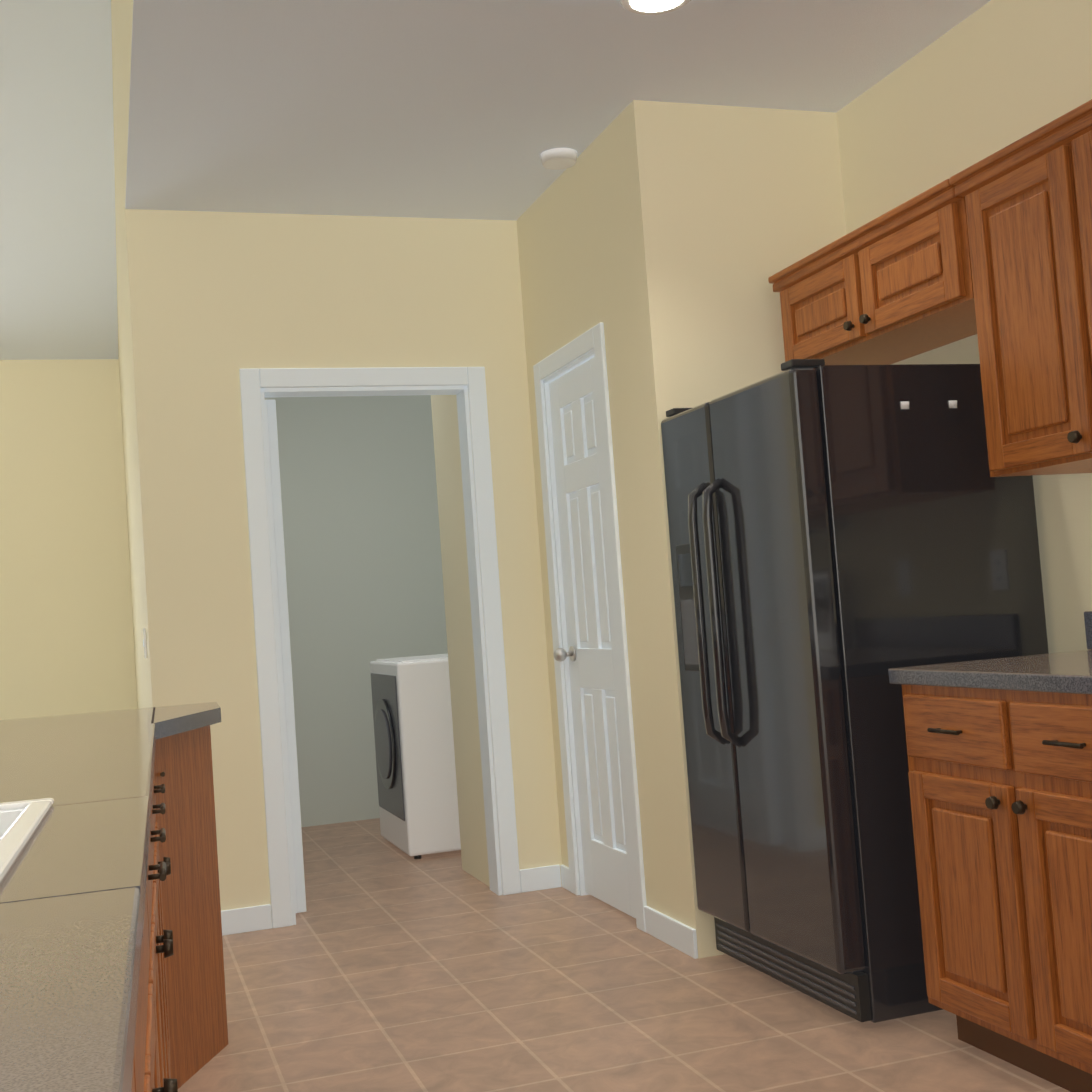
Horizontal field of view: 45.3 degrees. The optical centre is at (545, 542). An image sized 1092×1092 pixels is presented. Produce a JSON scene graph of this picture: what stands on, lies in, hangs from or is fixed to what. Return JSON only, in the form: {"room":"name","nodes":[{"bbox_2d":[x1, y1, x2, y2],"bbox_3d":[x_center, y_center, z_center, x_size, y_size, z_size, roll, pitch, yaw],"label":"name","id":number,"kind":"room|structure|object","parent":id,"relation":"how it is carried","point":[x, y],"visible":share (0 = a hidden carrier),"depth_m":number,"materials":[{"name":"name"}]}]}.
{"room":"kitchen","nodes":[
{"label":"kitchen","id":0,"kind":"room"},
{"bbox_2d":[0,359,136,719],"bbox_3d":[-4.984,0.405,6.990,5.520,2.860,0.120,-3,-3,-19],"label":"wall","id":1,"kind":"structure","parent":0,"point":[66,636],"depth_m":7.68,"materials":[{"name":"beige paint"}]},
{"bbox_2d":[111,0,151,708],"bbox_3d":[0.334,-2.266,2.883,2.420,7.000,11.400,-3,-3,-19],"label":"wall","id":2,"kind":"structure","parent":0,"point":[134,524],"depth_m":5.62,"materials":[{"name":"beige paint"}]},
{"bbox_2d":[143,628,146,657],"bbox_3d":[-1.606,0.404,5.234,0.012,0.120,0.080,-3,-3,-19],"label":"light switch","id":3,"kind":"object","parent":2,"relation":"attached to","point":[144,642],"visible":1,"depth_m":5.20,"materials":[{"name":"white plastic"}]},
{"bbox_2d":[125,209,561,917],"bbox_3d":[-0.731,0.069,5.193,1.650,2.740,0.120,-3,-3,-19],"label":"wall","id":4,"kind":"structure","parent":0,"point":[217,301],"depth_m":5.06,"materials":[{"name":"beige paint"}]},
{"bbox_2d":[239,367,520,927],"bbox_3d":[-0.660,0.372,5.188,0.980,2.125,0.141,-3,-3,-19],"label":"door frame","id":5,"kind":"structure","parent":4,"relation":"attached to","point":[258,386],"depth_m":5.21,"materials":[{"name":"white paint"}]},
{"bbox_2d":[265,400,305,912],"bbox_3d":[-1.127,0.465,5.538,0.151,2.018,0.800,-3,-3,-19],"label":"laundry door","id":6,"kind":"structure","parent":5,"relation":"in","point":[286,665],"depth_m":5.15,"materials":[{"name":"white paint"}]},
{"bbox_2d":[265,395,440,826],"bbox_3d":[-1.298,0.232,7.549,1.770,2.740,0.120,-3,-3,-19],"label":"wall","id":7,"kind":"structure","parent":0,"point":[375,548],"depth_m":7.54,"materials":[{"name":"grey paint"}]},
{"bbox_2d":[425,395,489,886],"bbox_3d":[-0.091,0.051,5.736,0.630,2.740,0.500,-3,-3,-19],"label":"wall","id":8,"kind":"structure","parent":0,"point":[449,533],"depth_m":5.66,"materials":[{"name":"beige paint"}]},
{"bbox_2d":[0,0,990,359],"bbox_3d":[-2.389,-3.432,2.124,7.700,4.150,11.520,-3,-3,-19],"label":"ceiling","id":9,"kind":"structure","parent":0,"point":[461,109],"depth_m":4.24,"materials":[{"name":"white paint"}]},
{"bbox_2d":[540,148,577,169],"bbox_3d":[0.046,-1.371,4.685,0.136,0.034,0.136,-3,-3,-19],"label":"smoke detector","id":10,"kind":"object","parent":9,"relation":"attached to","point":[558,158],"visible":1,"depth_m":4.65,"materials":[{"name":"white plastic"}]},
{"bbox_2d":[619,0,690,14],"bbox_3d":[0.299,-1.463,3.518,0.204,0.008,0.204,-3,-3,-19],"label":"recessed light","id":11,"kind":"object","parent":9,"relation":"in","point":[649,7],"visible":1,"depth_m":3.56,"materials":[{"name":"white glass"}]},
{"bbox_2d":[178,818,1069,1091],"bbox_3d":[0.294,1.243,2.259,3.250,0.050,10.750,-3,-3,-19],"label":"floor","id":12,"kind":"structure","parent":0,"point":[383,964],"depth_m":3.68,"materials":[{"name":"tile"}]},
{"bbox_2d":[0,758,175,1091],"bbox_3d":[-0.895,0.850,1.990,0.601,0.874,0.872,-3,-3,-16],"label":"base cabinet","id":13,"kind":"object","parent":12,"relation":"on","point":[83,854],"depth_m":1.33,"materials":[{"name":"brown wood"}]},
{"bbox_2d":[0,702,220,829],"bbox_3d":[-1.040,0.439,2.713,0.779,0.040,2.272,-3,-3,-16],"label":"countertop","id":14,"kind":"structure","parent":13,"relation":"on","point":[96,766],"depth_m":2.35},
{"bbox_2d":[136,910,159,1091],"bbox_3d":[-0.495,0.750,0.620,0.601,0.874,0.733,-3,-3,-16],"label":"base cabinet","id":15,"kind":"object","parent":12,"relation":"on","point":[147,1046],"depth_m":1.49,"materials":[{"name":"brown wood"}]},
{"bbox_2d":[0,882,143,1091],"bbox_3d":[-0.520,0.293,0.632,0.609,0.040,0.752,-3,-3,-16],"label":"countertop","id":16,"kind":"structure","parent":15,"relation":"on","point":[72,961],"depth_m":0.78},
{"bbox_2d":[0,798,53,883],"bbox_3d":[-0.762,0.418,1.277,0.490,0.208,0.660,-3,-3,-16],"label":"sink","id":17,"kind":"object","parent":16,"relation":"in","point":[20,821],"visible":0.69,"depth_m":1.46,"materials":[{"name":"white ceramic"}]},
{"bbox_2d":[156,962,171,1091],"bbox_3d":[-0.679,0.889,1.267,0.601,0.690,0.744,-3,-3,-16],"label":"base cabinet","id":18,"kind":"object","parent":12,"relation":"on","point":[161,1018],"depth_m":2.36,"materials":[{"name":"brown wood"}]},
{"bbox_2d":[156,734,179,1091],"bbox_3d":[-1.101,0.901,2.694,0.601,0.874,0.862,-3,-3,-16],"label":"base cabinet","id":19,"kind":"object","parent":12,"relation":"on","point":[157,735],"depth_m":3.25,"materials":[{"name":"brown wood"}]},
{"bbox_2d":[370,654,460,858],"bbox_3d":[-0.462,0.948,6.540,0.728,1.090,0.685,-3,-3,-19],"label":"washer","id":20,"kind":"object","parent":12,"relation":"on","point":[415,759],"visible":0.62,"depth_m":6.16,"materials":[{"name":"white metal"}]},
{"bbox_2d":[661,359,1048,1022],"bbox_3d":[0.865,0.385,3.819,0.783,1.700,0.865,-3,-3,-19],"label":"refrigerator","id":21,"kind":"object","parent":12,"relation":"on","point":[843,539],"visible":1,"depth_m":3.46,"materials":[{"name":"black metal"}]},
{"bbox_2d":[902,684,1091,1091],"bbox_3d":[1.295,0.741,2.901,0.642,0.875,0.822,-3,-3,-19],"label":"base cabinet","id":22,"kind":"object","parent":12,"relation":"on","point":[1000,783],"visible":1,"depth_m":2.85,"materials":[{"name":"brown wood"}]},
{"bbox_2d":[888,611,1091,694],"bbox_3d":[1.752,0.125,1.484,0.624,0.138,3.900,-3,-3,-19],"label":"countertop","id":23,"kind":"structure","parent":22,"relation":"on","point":[1067,672],"depth_m":2.95,"materials":[{"name":"stone"}]},
{"bbox_2d":[517,100,846,958],"bbox_3d":[0.531,-0.037,4.883,0.750,2.740,1.280,-3,-3,-19],"label":"wall","id":24,"kind":"structure","parent":0,"point":[663,242],"depth_m":4.33,"materials":[{"name":"beige paint"}]},
{"bbox_2d":[533,322,646,931],"bbox_3d":[0.196,0.305,4.888,0.116,2.105,0.760,-3,-3,-19],"label":"door frame","id":25,"kind":"structure","parent":24,"relation":"attached to","point":[592,339],"depth_m":5.01,"materials":[{"name":"white paint"}]},
{"bbox_2d":[549,357,635,917],"bbox_3d":[0.152,0.346,4.870,0.116,2.004,0.582,-3,-3,-19],"label":"pantry door","id":26,"kind":"structure","parent":24,"relation":"in","point":[591,654],"depth_m":4.89,"materials":[{"name":"white paint"}]},
{"bbox_2d":[836,0,1091,652],"bbox_3d":[1.759,-0.250,2.583,0.120,2.750,10.220,-3,-3,-19],"label":"wall","id":27,"kind":"structure","parent":0,"point":[991,77],"depth_m":3.71,"materials":[{"name":"beige paint"}]},
{"bbox_2d":[768,179,976,364],"bbox_3d":[1.049,-0.747,3.831,0.362,0.310,0.960,-3,-3,-19],"label":"upper cabinet","id":28,"kind":"object","parent":27,"relation":"attached to","point":[894,285],"visible":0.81,"depth_m":3.71,"materials":[{"name":"brown wood"}]},
{"bbox_2d":[949,99,1091,476],"bbox_3d":[1.344,-0.582,2.985,0.362,0.768,0.797,-3,-3,-19],"label":"upper cabinet","id":29,"kind":"object","parent":27,"relation":"attached to","point":[1028,199],"visible":1,"depth_m":3.08,"materials":[{"name":"brown wood"}]},
{"bbox_3d":[-5.994,-1.925,0.803,0.120,7.000,11.520,-3,-3,-19],"label":"wall","id":30,"kind":"structure","parent":0,"visible":0},
{"bbox_2d":[221,904,271,935],"bbox_3d":[-1.215,1.416,4.860,0.384,0.090,0.016,-3,-3,-19],"label":"baseboard","id":31,"kind":"structure","parent":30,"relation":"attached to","point":[254,918],"depth_m":4.88,"materials":[{"name":"white paint"}]},
{"bbox_2d":[644,906,697,958],"bbox_3d":[0.404,1.270,4.273,0.013,0.090,0.394,-3,-3,-19],"label":"baseboard","id":32,"kind":"structure","parent":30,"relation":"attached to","point":[676,934],"depth_m":4.24,"materials":[{"name":"white paint"}]}
]}

